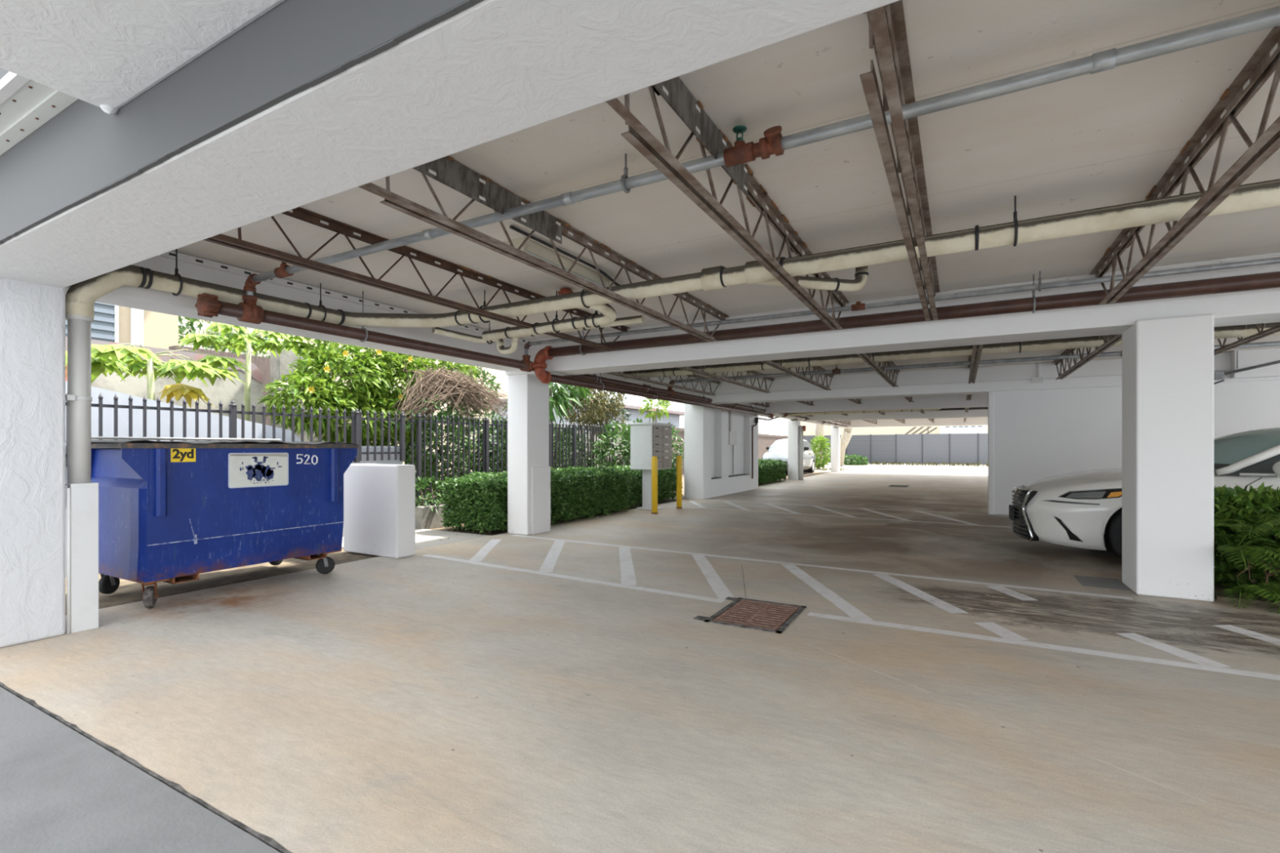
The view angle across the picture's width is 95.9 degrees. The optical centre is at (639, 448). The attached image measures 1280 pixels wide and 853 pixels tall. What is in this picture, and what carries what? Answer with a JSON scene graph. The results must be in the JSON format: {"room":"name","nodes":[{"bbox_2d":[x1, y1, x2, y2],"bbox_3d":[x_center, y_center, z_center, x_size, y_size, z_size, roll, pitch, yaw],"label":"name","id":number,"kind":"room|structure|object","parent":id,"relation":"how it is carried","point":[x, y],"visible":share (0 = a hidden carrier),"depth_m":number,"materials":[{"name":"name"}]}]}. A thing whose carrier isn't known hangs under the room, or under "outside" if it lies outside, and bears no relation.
{"room":"covered parking garage","nodes":[
{"label":"covered parking garage","id":0,"kind":"room"},
{"bbox_2d":[0,277,65,648],"bbox_3d":[-4.583,0.090,4.114,0.695,2.520,0.535,0,0,29],"label":"pillar corner","id":1,"kind":"structure","parent":0,"point":[33,315],"depth_m":4.03,"materials":[{"name":"white paint"}]},
{"bbox_2d":[91,362,262,423],"bbox_3d":[-8.534,-0.180,9.615,0.250,3.060,4.150,0,0,29],"label":"wall","id":2,"kind":"structure","parent":0,"point":[226,391],"depth_m":10.49,"materials":[{"name":"paint"}]},
{"bbox_2d":[65,336,263,383],"bbox_3d":[-8.532,-1.496,9.614,0.295,0.452,4.150,0,0,29],"label":"trim","id":3,"kind":"structure","parent":2,"relation":"attached to","point":[256,374],"depth_m":10.21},
{"bbox_2d":[168,345,270,425],"bbox_3d":[-8.916,-1.100,12.485,0.300,1.900,2.000,0,0,29],"label":"wall","id":4,"kind":"structure","parent":0,"point":[263,363],"depth_m":12.89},
{"bbox_2d":[343,463,415,558],"bbox_3d":[-3.352,0.780,7.413,1.050,1.140,0.280,0,0,29],"label":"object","id":5,"kind":"structure","parent":0,"point":[380,500],"depth_m":7.22,"materials":[{"name":"white paint"}]},
{"bbox_2d":[342,528,489,549],"bbox_3d":[-3.532,1.362,8.628,1.898,0.016,1.770,0,0,29],"label":"floor strip","id":6,"kind":"object","parent":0,"point":[424,538],"visible":0.21,"depth_m":8.75,"materials":[{"name":"concrete"}]},
{"bbox_2d":[507,373,549,534],"bbox_3d":[-1.789,0.055,9.285,0.410,2.590,0.550,0,0,29],"label":"pillar","id":7,"kind":"structure","parent":0,"point":[528,397],"depth_m":9.05,"materials":[{"name":"white paint"}]},
{"bbox_2d":[531,466,550,534],"bbox_3d":[-1.576,0.825,9.224,0.027,1.050,0.450,0,0,29],"label":"trim","id":8,"kind":"structure","parent":7,"relation":"attached to","point":[540,476],"depth_m":9.19,"materials":[{"name":"white paint"}]},
{"bbox_2d":[0,471,1279,852],"bbox_3d":[6.154,1.474,11.109,32.000,0.252,43.400,0,0,29],"label":"floor","id":9,"kind":"structure","parent":0,"point":[417,703],"depth_m":3.09,"materials":[{"name":"concrete"}]},
{"bbox_2d":[65,482,98,634],"bbox_3d":[-4.186,0.805,4.306,0.184,1.090,0.176,0,0,29],"label":"guard","id":10,"kind":"object","parent":9,"relation":"on","point":[82,499],"visible":0.96,"depth_m":4.26,"materials":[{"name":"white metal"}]},
{"bbox_2d":[0,681,292,852],"bbox_3d":[1.590,1.399,0.394,15.000,0.102,0.050,0,0,29],"label":"joint","id":11,"kind":"object","parent":9,"relation":"in","point":[267,840],"depth_m":2.36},
{"bbox_2d":[65,436,359,608],"bbox_3d":[-4.130,0.621,5.752,1.310,1.459,2.060,0,0,29],"label":"dumpster","id":12,"kind":"object","parent":9,"relation":"on","point":[171,512],"visible":1,"depth_m":5.17,"materials":[{"name":"blue paint"}]},
{"bbox_2d":[240,455,282,484],"bbox_3d":[-3.588,0.204,5.479,0.001,0.268,0.381,0,0,29],"label":"print","id":13,"kind":"object","parent":12,"relation":"attached to","point":[254,469],"depth_m":5.47},
{"bbox_2d":[628,422,673,510],"bbox_3d":[0.256,0.400,12.868,0.595,1.900,1.020,0,0,29],"label":"mailbox","id":14,"kind":"object","parent":9,"relation":"on","point":[648,440],"visible":0.97,"depth_m":12.54,"materials":[{"name":"grey paint"}]},
{"bbox_2d":[651,456,657,514],"bbox_3d":[0.302,0.757,11.894,0.140,1.185,0.140,0,0,29],"label":"bollard","id":15,"kind":"object","parent":9,"relation":"on","point":[654,460],"visible":1,"depth_m":11.84,"materials":[{"name":"metal"}]},
{"bbox_2d":[693,596,806,633],"bbox_3d":[0.911,1.346,4.720,0.700,0.008,0.800,0,0,29],"label":"drain grate","id":16,"kind":"object","parent":9,"relation":"on","point":[752,614],"visible":1,"depth_m":4.65,"materials":[{"name":"metal"}]},
{"bbox_2d":[807,644,1206,802],"bbox_3d":[1.655,1.349,3.090,1.747,0.001,1.082,0,0,29],"label":"score","id":17,"kind":"object","parent":9,"relation":"on","point":[1197,798],"visible":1,"depth_m":2.72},
{"bbox_2d":[1008,426,1279,557],"bbox_3d":[7.398,0.549,6.533,5.428,1.600,2.440,0,0,29],"label":"sedan","id":18,"kind":"object","parent":9,"relation":"on","point":[1082,509],"visible":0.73,"depth_m":6.70,"materials":[{"name":"white paint"}]},
{"bbox_2d":[1011,484,1039,541],"bbox_3d":[5.160,0.845,7.773,0.262,0.652,1.216,0,0,29],"label":"grille","id":19,"kind":"object","parent":18,"relation":"attached to","point":[1024,508],"depth_m":7.39,"materials":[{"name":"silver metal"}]},
{"bbox_2d":[1053,515,1083,542],"bbox_3d":[5.068,0.952,6.849,0.282,0.294,0.112,0,0,29],"label":"vent","id":20,"kind":"object","parent":18,"relation":"attached to","point":[1065,528],"depth_m":6.83,"materials":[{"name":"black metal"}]},
{"bbox_2d":[1044,500,1099,505],"bbox_3d":[5.077,0.640,6.862,0.075,0.024,0.630,0,0,-27],"label":"light","id":21,"kind":"object","parent":18,"relation":"attached to","point":[1046,502],"depth_m":6.79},
{"bbox_2d":[1121,314,1213,601],"bbox_3d":[4.934,0.085,5.429,0.530,2.530,0.560,0,0,29],"label":"pillar","id":22,"kind":"structure","parent":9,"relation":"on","point":[1167,363],"depth_m":5.21,"materials":[{"name":"white paint"}]},
{"bbox_2d":[1213,581,1279,605],"bbox_3d":[7.104,1.340,4.569,4.000,0.040,0.920,0,0,29],"label":"planter","id":23,"kind":"object","parent":9,"relation":"on","point":[1218,595],"visible":0.4,"depth_m":5.14,"materials":[{"name":"soil"}]},
{"bbox_2d":[1213,513,1279,613],"bbox_3d":[5.875,0.968,4.984,1.665,0.852,1.417,0,0,23],"label":"fern","id":24,"kind":"object","parent":23,"relation":"on","point":[1244,550],"visible":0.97,"depth_m":4.98,"materials":[{"name":"green plant"}]},
{"bbox_2d":[1213,481,1279,586],"bbox_3d":[6.850,0.865,4.963,3.276,1.152,0.785,0,0,29],"label":"shrub","id":25,"kind":"object","parent":23,"relation":"on","point":[1243,504],"visible":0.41,"depth_m":5.46,"materials":[{"name":"green plant"}]},
{"bbox_2d":[684,403,758,499],"bbox_3d":[2.581,0.055,17.462,0.550,2.590,4.750,0,0,29],"label":"wall","id":26,"kind":"structure","parent":0,"point":[708,454],"depth_m":16.45,"materials":[{"name":"white paint"}]},
{"bbox_2d":[172,0,1279,382],"bbox_3d":[9.796,-1.795,14.865,15.270,0.250,33.300,0,0,29],"label":"ceiling","id":27,"kind":"structure","parent":0,"point":[1089,141],"depth_m":3.47,"materials":[{"name":"paint"}]},
{"bbox_2d":[64,256,524,371],"bbox_3d":[-3.236,-1.440,6.685,0.400,0.460,5.300,0,0,29],"label":"beam edge","id":28,"kind":"structure","parent":27,"relation":"attached to","point":[129,296],"depth_m":5.77,"materials":[{"name":"white paint"}]},
{"bbox_2d":[156,250,526,343],"bbox_3d":[-3.037,-1.633,6.564,0.060,0.057,5.260,0,0,29],"label":"joist","id":29,"kind":"object","parent":28,"relation":"attached to","point":[171,255],"visible":0.58,"depth_m":5.81,"materials":[{"name":"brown metal"}]},
{"bbox_2d":[204,207,630,351],"bbox_3d":[-1.476,-1.480,5.711,0.141,0.375,5.300,0,0,29],"label":"joist","id":30,"kind":"object","parent":27,"relation":"attached to","point":[299,213],"visible":0.59,"depth_m":4.75,"materials":[{"name":"brown metal"}]},
{"bbox_2d":[0,0,900,288],"bbox_3d":[1.857,-1.660,0.535,15.270,1.020,0.525,0,0,29],"label":"beam","id":31,"kind":"structure","parent":27,"relation":"attached to","point":[491,70],"depth_m":1.95,"materials":[{"name":"white paint"}]},
{"bbox_2d":[0,0,285,115],"bbox_3d":[2.757,-1.528,-0.988,12.220,0.203,1.244,0,0,29],"label":"ceiling","id":32,"kind":"structure","parent":31,"relation":"attached to","point":[103,54],"depth_m":2.05,"materials":[{"name":"white paint"}]},
{"bbox_2d":[0,0,483,244],"bbox_3d":[1.681,-1.659,0.320,15.370,1.023,0.019,0,0,29],"label":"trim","id":33,"kind":"structure","parent":31,"relation":"attached to","point":[84,152],"depth_m":2.14,"materials":[{"name":"grey paint"}]},
{"bbox_2d":[0,71,78,155],"bbox_3d":[-3.707,-1.693,3.147,3.065,0.154,0.253,0,0,29],"label":"decking","id":34,"kind":"object","parent":33,"relation":"attached to","point":[26,104],"visible":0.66,"depth_m":2.75,"materials":[{"name":"white paint"}]},
{"bbox_2d":[195,291,847,427],"bbox_3d":[4.039,-1.390,18.763,0.214,0.559,31.860,0,0,29],"label":"pipe","id":35,"kind":"object","parent":27,"relation":"hanging from","point":[208,305],"visible":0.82,"depth_m":6.24,"materials":[{"name":"brown metal"}]},
{"bbox_2d":[532,346,773,417],"bbox_3d":[1.425,-1.255,13.633,0.329,0.590,12.049,0,0,29],"label":"pipe","id":36,"kind":"object","parent":35,"relation":"attached to","point":[539,364],"visible":0.97,"depth_m":9.98,"materials":[{"name":"brown metal"}]},
{"bbox_2d":[431,313,644,354],"bbox_3d":[-1.116,-1.390,6.560,2.489,0.560,0.559,0,0,13],"label":"pipe","id":37,"kind":"object","parent":27,"relation":"hanging from","point":[635,319],"visible":0.62,"depth_m":6.70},
{"bbox_2d":[358,155,728,342],"bbox_3d":[-0.205,-1.480,5.028,0.152,0.375,5.338,0,0,29],"label":"joist","id":38,"kind":"object","parent":27,"relation":"attached to","point":[446,171],"visible":0.82,"depth_m":3.87,"materials":[{"name":"paint"}]},
{"bbox_2d":[481,288,616,341],"bbox_3d":[-1.057,-1.447,6.053,1.786,0.446,0.476,0,0,29],"label":"pipe","id":39,"kind":"object","parent":27,"relation":"hanging from","point":[608,316],"visible":0.93,"depth_m":6.04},
{"bbox_2d":[503,236,610,287],"bbox_3d":[-0.694,-1.609,5.186,0.220,0.118,1.300,0,0,29],"label":"fluorescent fixture","id":40,"kind":"object","parent":27,"relation":"attached to","point":[531,247],"visible":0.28,"depth_m":4.97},
{"bbox_2d":[527,251,603,287],"bbox_3d":[-0.694,-1.573,5.186,0.140,0.037,1.200,0,0,29],"label":"diffuser","id":41,"kind":"object","parent":40,"relation":"attached to","point":[542,256],"depth_m":5.11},
{"bbox_2d":[509,225,619,285],"bbox_3d":[-0.488,-1.640,5.216,0.138,0.060,2.052,0,0,24],"label":"conduit","id":42,"kind":"object","parent":27,"relation":"attached to","point":[511,227],"visible":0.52,"depth_m":4.82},
{"bbox_2d":[586,369,698,400],"bbox_3d":[-0.177,-1.440,12.205,0.400,0.460,6.260,0,0,29],"label":"joist","id":43,"kind":"structure","parent":27,"relation":"attached to","point":[666,380],"depth_m":12.92,"materials":[{"name":"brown metal"}]},
{"bbox_2d":[606,368,721,395],"bbox_3d":[0.496,-1.480,11.832,0.124,0.375,6.260,0,0,29],"label":"joist","id":44,"kind":"object","parent":27,"relation":"attached to","point":[619,374],"visible":0.47,"depth_m":12.22,"materials":[{"name":"paint"}]},
{"bbox_2d":[65,178,1279,488],"bbox_3d":[2.908,-0.660,1.989,14.840,2.020,2.988,0,0,29],"label":"drain pipe","id":45,"kind":"object","parent":27,"relation":"hanging from","point":[81,297],"visible":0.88,"depth_m":4.30,"materials":[{"name":"grey paint"}]},
{"bbox_2d":[676,363,774,393],"bbox_3d":[1.694,-1.480,11.168,0.124,0.375,6.260,0,0,29],"label":"joist","id":46,"kind":"object","parent":27,"relation":"attached to","point":[686,368],"visible":0.51,"depth_m":11.58,"materials":[{"name":"paint"}]},
{"bbox_2d":[604,76,848,329],"bbox_3d":[1.054,-1.480,4.309,0.151,0.375,5.300,0,0,29],"label":"joist","id":47,"kind":"object","parent":27,"relation":"attached to","point":[673,91],"visible":0.69,"depth_m":3.10,"materials":[{"name":"paint"}]},
{"bbox_2d":[243,6,1279,296],"bbox_3d":[2.847,-1.498,1.638,14.606,0.345,0.134,0,0,29],"label":"pipe","id":48,"kind":"object","parent":27,"relation":"hanging from","point":[773,142],"visible":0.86,"depth_m":2.67,"materials":[{"name":"grey metal"}]},
{"bbox_2d":[759,357,835,390],"bbox_3d":[2.893,-1.480,10.504,0.124,0.375,6.260,0,0,29],"label":"joist","id":49,"kind":"object","parent":27,"relation":"attached to","point":[770,362],"visible":0.47,"depth_m":10.90,"materials":[{"name":"paint"}]},
{"bbox_2d":[757,266,868,292],"bbox_3d":[1.429,-1.498,4.858,1.151,0.324,0.172,0,0,-13],"label":"pipe","id":50,"kind":"object","parent":27,"relation":"attached to","point":[861,274],"visible":0.57,"depth_m":4.88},
{"bbox_2d":[786,408,941,416],"bbox_3d":[7.636,-1.425,20.006,5.371,0.490,0.180,0,0,29],"label":"drain pipe","id":51,"kind":"object","parent":27,"relation":"hanging from","point":[910,410],"visible":0.41,"depth_m":20.07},
{"bbox_2d":[755,393,987,413],"bbox_3d":[10.220,-1.410,15.630,15.270,0.520,0.550,0,0,29],"label":"beam","id":52,"kind":"structure","parent":27,"relation":"attached to","point":[977,400],"depth_m":17.06,"materials":[{"name":"white paint"}]},
{"bbox_2d":[857,351,900,386],"bbox_3d":[4.091,-1.480,9.840,0.124,0.375,6.260,0,0,29],"label":"joist","id":53,"kind":"object","parent":27,"relation":"attached to","point":[864,357],"visible":0.49,"depth_m":10.23,"materials":[{"name":"paint"}]},
{"bbox_2d":[791,408,987,421],"bbox_3d":[13.200,-1.410,21.010,15.270,0.520,0.550,0,0,29],"label":"beam","id":54,"kind":"structure","parent":27,"relation":"attached to","point":[984,412],"depth_m":22.37,"materials":[{"name":"white paint"}]},
{"bbox_2d":[505,252,1279,376],"bbox_3d":[4.681,-1.410,5.632,15.270,0.520,0.530,0,0,29],"label":"beam","id":55,"kind":"structure","parent":27,"relation":"attached to","point":[1256,306],"depth_m":6.18,"materials":[{"name":"white paint"}]},
{"bbox_2d":[859,0,939,320],"bbox_3d":[1.855,-1.480,3.865,0.124,0.375,5.300,0,0,29],"label":"joist","id":56,"kind":"object","parent":27,"relation":"attached to","point":[879,38],"visible":0.97,"depth_m":2.58,"materials":[{"name":"paint"}]},
{"bbox_2d":[524,257,1279,355],"bbox_3d":[4.688,-1.488,4.948,14.594,0.365,0.088,0,0,29],"label":"pipe","id":57,"kind":"object","parent":27,"relation":"hanging from","point":[858,306],"visible":1,"depth_m":5.73,"materials":[{"name":"brown metal"}]},
{"bbox_2d":[833,417,987,427],"bbox_3d":[17.732,-1.410,29.189,15.270,0.520,0.550,0,0,29],"label":"beam","id":58,"kind":"structure","parent":27,"relation":"attached to","point":[973,421],"depth_m":30.51,"materials":[{"name":"white paint"}]},
{"bbox_2d":[548,271,1279,356],"bbox_3d":[4.918,-1.485,4.935,14.180,0.371,0.172,0,0,29],"label":"pipe","id":59,"kind":"object","parent":27,"relation":"hanging from","point":[1265,280],"visible":0.84,"depth_m":5.75,"materials":[{"name":"brown metal"}]},
{"bbox_2d":[623,322,1279,378],"bbox_3d":[6.173,-1.513,7.841,14.800,0.315,0.190,0,0,29],"label":"beam","id":60,"kind":"structure","parent":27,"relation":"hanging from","point":[1229,331],"depth_m":8.74,"materials":[{"name":"paint"}]},
{"bbox_2d":[668,341,1279,384],"bbox_3d":[7.009,-1.488,9.149,14.605,0.365,0.108,0,0,29],"label":"pipe","id":61,"kind":"object","parent":27,"relation":"hanging from","point":[836,371],"visible":0.54,"depth_m":10.08,"materials":[{"name":"brown metal"}]},
{"bbox_2d":[967,344,983,383],"bbox_3d":[5.307,-1.480,9.166,0.124,0.375,6.260,0,0,29],"label":"joist","id":62,"kind":"object","parent":27,"relation":"attached to","point":[974,364],"visible":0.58,"depth_m":8.93,"materials":[{"name":"paint"}]},
{"bbox_2d":[688,351,1279,404],"bbox_3d":[7.971,-1.410,11.572,15.270,0.520,0.530,0,0,29],"label":"beam","id":63,"kind":"structure","parent":27,"relation":"attached to","point":[1221,361],"depth_m":12.22,"materials":[{"name":"white paint"}]},
{"bbox_2d":[698,368,1231,395],"bbox_3d":[8.017,-1.357,11.230,14.860,0.015,0.027,0,0,29],"label":"joint","id":64,"kind":"object","parent":63,"relation":"attached to","point":[1228,369],"visible":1,"depth_m":12.19,"materials":[{"name":"grey paint"}]},
{"bbox_2d":[1052,333,1121,379],"bbox_3d":[6.558,-1.480,8.473,0.124,0.375,6.260,0,0,29],"label":"joist","id":65,"kind":"object","parent":27,"relation":"attached to","point":[1108,344],"visible":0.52,"depth_m":8.79,"materials":[{"name":"paint"}]},
{"bbox_2d":[1089,26,1279,304],"bbox_3d":[3.084,-1.480,3.184,0.151,0.375,5.300,0,0,29],"label":"joist","id":66,"kind":"object","parent":27,"relation":"attached to","point":[1265,60],"visible":0.83,"depth_m":2.98,"materials":[{"name":"paint"}]},
{"bbox_2d":[1213,323,1279,355],"bbox_3d":[7.800,-1.480,7.785,0.124,0.375,6.260,0,0,29],"label":"joist","id":67,"kind":"object","parent":27,"relation":"attached to","point":[1261,334],"visible":0.16,"depth_m":6.97,"materials":[{"name":"paint"}]},
{"bbox_2d":[1213,351,1279,384],"bbox_3d":[10.579,-1.382,9.359,0.199,0.586,1.953,0,0,-40],"label":"conduit","id":68,"kind":"object","parent":27,"relation":"attached to","point":[1220,375],"visible":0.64,"depth_m":9.81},
{"bbox_2d":[787,418,800,479],"bbox_3d":[6.580,0.055,24.649,0.420,2.590,0.500,0,0,29],"label":"pillar","id":69,"kind":"structure","parent":0,"point":[793,425],"depth_m":24.44,"materials":[{"name":"white paint"}]},
{"bbox_2d":[831,426,839,471],"bbox_3d":[11.111,0.055,32.828,0.420,2.590,0.500,0,0,29],"label":"pillar","id":70,"kind":"structure","parent":0,"point":[835,432],"depth_m":32.61,"materials":[{"name":"white paint"}]},
{"bbox_2d":[987,380,1279,515],"bbox_3d":[10.891,0.090,9.846,8.490,2.520,0.220,0,0,29],"label":"wall","id":71,"kind":"structure","parent":0,"point":[1040,434],"depth_m":11.16,"materials":[{"name":"white paint"}]},
{"bbox_2d":[988,392,993,514],"bbox_3d":[7.163,0.110,11.785,0.090,2.480,0.040,0,0,29],"label":"trim","id":72,"kind":"structure","parent":71,"relation":"attached to","point":[990,394],"depth_m":11.77,"materials":[{"name":"white paint"}]},
{"bbox_2d":[1230,347,1279,378],"bbox_3d":[10.955,-1.435,9.559,1.700,0.470,0.240,0,0,29],"label":"wall","id":73,"kind":"structure","parent":0,"point":[1246,357],"depth_m":9.74,"materials":[{"name":"white paint"}]},
{"label":"outside","id":74,"kind":"structure","parent":0,"visible":0},
{"bbox_2d":[65,471,831,615],"bbox_3d":[-13.820,1.510,28.006,38.678,0.280,33.200,0,0,29],"label":"curb","id":75,"kind":"object","parent":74,"point":[128,591],"depth_m":6.23,"materials":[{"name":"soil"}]},
{"bbox_2d":[65,302,178,349],"bbox_3d":[-15.389,-1.725,11.326,4.900,6.150,9.700,0,0,29],"label":"house","id":76,"kind":"structure","parent":75,"relation":"on","point":[111,323],"depth_m":13.55,"materials":[{"name":"paint"}]},
{"bbox_2d":[65,343,251,408],"bbox_3d":[-6.944,-0.041,8.254,2.207,2.834,2.258,0,0,29],"label":"tree","id":77,"kind":"object","parent":75,"relation":"on","point":[104,357],"visible":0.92,"depth_m":8.19,"materials":[{"name":"green plant"}]},
{"bbox_2d":[65,380,301,444],"bbox_3d":[-6.269,0.235,7.360,0.200,2.330,4.400,0,0,29],"label":"wall","id":78,"kind":"structure","parent":75,"relation":"on","point":[108,395],"depth_m":7.32,"materials":[{"name":"paint"}]},
{"bbox_2d":[178,315,270,357],"bbox_3d":[-12.983,-1.435,18.087,2.951,5.586,3.708,0,0,29],"label":"tree","id":79,"kind":"object","parent":75,"relation":"on","point":[181,329],"visible":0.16,"depth_m":17.25,"materials":[{"name":"green plant"}]},
{"bbox_2d":[65,444,401,577],"bbox_3d":[-5.466,0.685,7.498,0.270,1.430,5.420,0,0,29],"label":"wall","id":80,"kind":"structure","parent":75,"relation":"on","point":[379,461],"depth_m":9.28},
{"bbox_2d":[65,392,405,466],"bbox_3d":[-5.191,-0.195,7.551,0.090,0.829,5.040,0,0,29],"label":"iron fence","id":81,"kind":"object","parent":80,"relation":"on","point":[356,417],"visible":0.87,"depth_m":7.75,"materials":[{"name":"metal"}]},
{"bbox_2d":[177,322,315,421],"bbox_3d":[-6.464,-0.304,9.500,1.897,3.352,1.921,0,0,29],"label":"tree","id":82,"kind":"object","parent":75,"relation":"on","point":[235,341],"visible":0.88,"depth_m":9.50,"materials":[{"name":"green plant"}]},
{"bbox_2d":[270,347,324,441],"bbox_3d":[-6.929,-0.310,11.739,0.300,3.320,0.980,0,0,29],"label":"wall","id":83,"kind":"structure","parent":75,"relation":"on","point":[278,366],"depth_m":11.35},
{"bbox_2d":[178,316,507,471],"bbox_3d":[-12.997,-1.650,29.779,6.400,6.000,20.500,0,0,29],"label":"house","id":84,"kind":"structure","parent":75,"relation":"on","point":[501,378],"depth_m":30.26,"materials":[{"name":"beige paint"}]},
{"bbox_2d":[256,337,480,471],"bbox_3d":[-4.884,-0.467,10.770,1.991,3.662,4.460,0,0,22],"label":"flowering shrub","id":85,"kind":"object","parent":75,"relation":"on","point":[368,381],"visible":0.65,"depth_m":9.81,"materials":[{"name":"green plant"}]},
{"bbox_2d":[415,475,445,513],"bbox_3d":[-3.545,0.912,10.139,0.727,0.898,1.120,0,0,29],"label":"plant","id":86,"kind":"object","parent":75,"relation":"on","point":[433,500],"visible":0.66,"depth_m":9.89,"materials":[{"name":"green plant"}]},
{"bbox_2d":[415,503,446,528],"bbox_3d":[-3.715,1.185,10.009,0.500,0.390,0.590,0,0,29],"label":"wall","id":87,"kind":"structure","parent":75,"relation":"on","point":[425,518],"depth_m":9.76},
{"bbox_2d":[348,404,584,503],"bbox_3d":[-4.083,0.280,15.427,1.607,2.804,9.071,0,0,29],"label":"shrub","id":88,"kind":"object","parent":75,"relation":"on","point":[447,411],"visible":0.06,"depth_m":14.55,"materials":[{"name":"green plant"}]},
{"bbox_2d":[438,471,507,535],"bbox_3d":[-2.583,0.881,9.640,1.320,0.984,1.113,0,0,29],"label":"hedge","id":89,"kind":"object","parent":75,"relation":"on","point":[478,500],"visible":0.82,"depth_m":9.26,"materials":[{"name":"green plant"}]},
{"bbox_2d":[383,363,598,499],"bbox_3d":[-3.256,-0.262,13.517,1.454,3.274,7.697,0,0,28],"label":"shrub","id":90,"kind":"object","parent":75,"relation":"on","point":[407,457],"visible":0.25,"depth_m":12.48,"materials":[{"name":"green plant"}]},
{"bbox_2d":[408,413,614,505],"bbox_3d":[-2.312,0.290,12.747,0.090,1.799,6.640,0,0,29],"label":"iron fence","id":91,"kind":"object","parent":75,"relation":"on","point":[486,424],"visible":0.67,"depth_m":11.24,"materials":[{"name":"metal"}]},
{"bbox_2d":[386,355,507,432],"bbox_3d":[-3.676,-0.987,11.160,1.228,1.475,3.205,0,0,26],"label":"dry bush","id":92,"kind":"object","parent":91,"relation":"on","point":[451,386],"visible":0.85,"depth_m":10.78,"materials":[{"name":"brown plant"}]},
{"bbox_2d":[501,382,595,469],"bbox_3d":[-2.248,-0.477,14.320,1.785,3.675,3.135,0,0,16],"label":"tree","id":93,"kind":"object","parent":75,"relation":"on","point":[562,400],"visible":0.34,"depth_m":14.33,"materials":[{"name":"green plant"}]},
{"bbox_2d":[501,465,632,524],"bbox_3d":[-1.468,0.872,11.403,1.382,1.016,3.382,0,0,29],"label":"hedge","id":94,"kind":"object","parent":75,"relation":"on","point":[576,490],"visible":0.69,"depth_m":11.15,"materials":[{"name":"green plant"}]},
{"bbox_2d":[485,398,684,471],"bbox_3d":[-2.055,-0.375,29.719,4.200,3.450,12.600,0,0,29],"label":"outbuilding","id":95,"kind":"structure","parent":75,"relation":"on","point":[673,416],"depth_m":29.22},
{"bbox_2d":[557,386,626,467],"bbox_3d":[-1.394,-0.484,16.569,1.481,3.685,2.973,0,0,29],"label":"tree","id":96,"kind":"object","parent":75,"relation":"on","point":[597,415],"visible":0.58,"depth_m":16.45,"materials":[{"name":"green plant"}]},
{"bbox_2d":[591,417,684,479],"bbox_3d":[0.008,0.260,15.864,1.518,2.224,4.379,0,0,29],"label":"shrub","id":97,"kind":"object","parent":75,"relation":"on","point":[625,433],"visible":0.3,"depth_m":14.75,"materials":[{"name":"green plant"}]},
{"bbox_2d":[605,462,683,507],"bbox_3d":[0.015,0.872,14.386,1.176,1.003,3.117,0,0,29],"label":"hedge","id":98,"kind":"object","parent":75,"relation":"on","point":[667,486],"visible":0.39,"depth_m":14.31,"materials":[{"name":"green plant"}]},
{"bbox_2d":[638,397,672,422],"bbox_3d":[0.584,-0.407,22.278,1.472,3.521,1.278,0,0,-32],"label":"shrub","id":99,"kind":"object","parent":75,"relation":"on","point":[651,415],"visible":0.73,"depth_m":22.20,"materials":[{"name":"green plant"}]},
{"bbox_2d":[758,458,788,484],"bbox_3d":[4.411,0.908,22.414,1.592,1.037,5.356,0,0,29],"label":"hedge","id":100,"kind":"object","parent":75,"relation":"on","point":[769,470],"visible":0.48,"depth_m":22.47,"materials":[{"name":"green plant"}]},
{"bbox_2d":[760,438,815,474],"bbox_3d":[7.926,0.414,30.712,2.269,1.869,4.879,0,0,29],"label":"hatchback","id":101,"kind":"object","parent":75,"relation":"on","point":[778,450],"visible":0.59,"depth_m":30.04,"materials":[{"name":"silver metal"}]},
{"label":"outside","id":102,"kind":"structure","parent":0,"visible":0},
{"bbox_2d":[813,462,987,474],"bbox_3d":[30.144,1.503,54.410,80.000,0.295,55.595,0,0,29],"label":"lot","id":103,"kind":"structure","parent":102,"point":[966,469],"depth_m":37.54,"materials":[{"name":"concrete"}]},
{"bbox_2d":[641,396,787,435],"bbox_3d":[7.726,-2.650,51.708,7.400,8.000,18.050,0,0,29],"label":"building","id":104,"kind":"structure","parent":103,"relation":"on","point":[778,426],"depth_m":49.31,"materials":[{"name":"paint"}]},
{"bbox_2d":[671,427,787,474],"bbox_3d":[6.789,0.166,37.966,0.080,2.369,23.000,0,0,29],"label":"fence","id":105,"kind":"object","parent":103,"relation":"on","point":[764,440],"visible":0.12,"depth_m":41.22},
{"bbox_2d":[809,434,831,469],"bbox_3d":[11.543,0.308,37.064,1.727,2.525,2.449,0,0,29],"label":"bush","id":106,"kind":"object","parent":103,"relation":"on","point":[820,463],"visible":0.84,"depth_m":36.59,"materials":[{"name":"green plant"}]},
{"bbox_2d":[777,433,987,465],"bbox_3d":[25.141,0.110,43.935,31.400,2.480,0.090,0,0,29],"label":"fence","id":107,"kind":"object","parent":103,"relation":"on","point":[965,448],"visible":0.32,"depth_m":45.58,"materials":[{"name":"metal"}]},
{"bbox_2d":[800,421,987,435],"bbox_3d":[31.073,-2.150,58.151,30.000,7.000,8.150,0,0,29],"label":"apartment","id":108,"kind":"structure","parent":103,"relation":"on","point":[810,427],"depth_m":56.80,"materials":[{"name":"beige paint"}]},
{"bbox_2d":[814,460,987,471],"bbox_3d":[18.374,1.154,38.252,17.059,0.392,15.742,0,0,29],"label":"grass","id":109,"kind":"structure","parent":103,"relation":"on","point":[873,463],"depth_m":44.11,"materials":[{"name":"green plant"}]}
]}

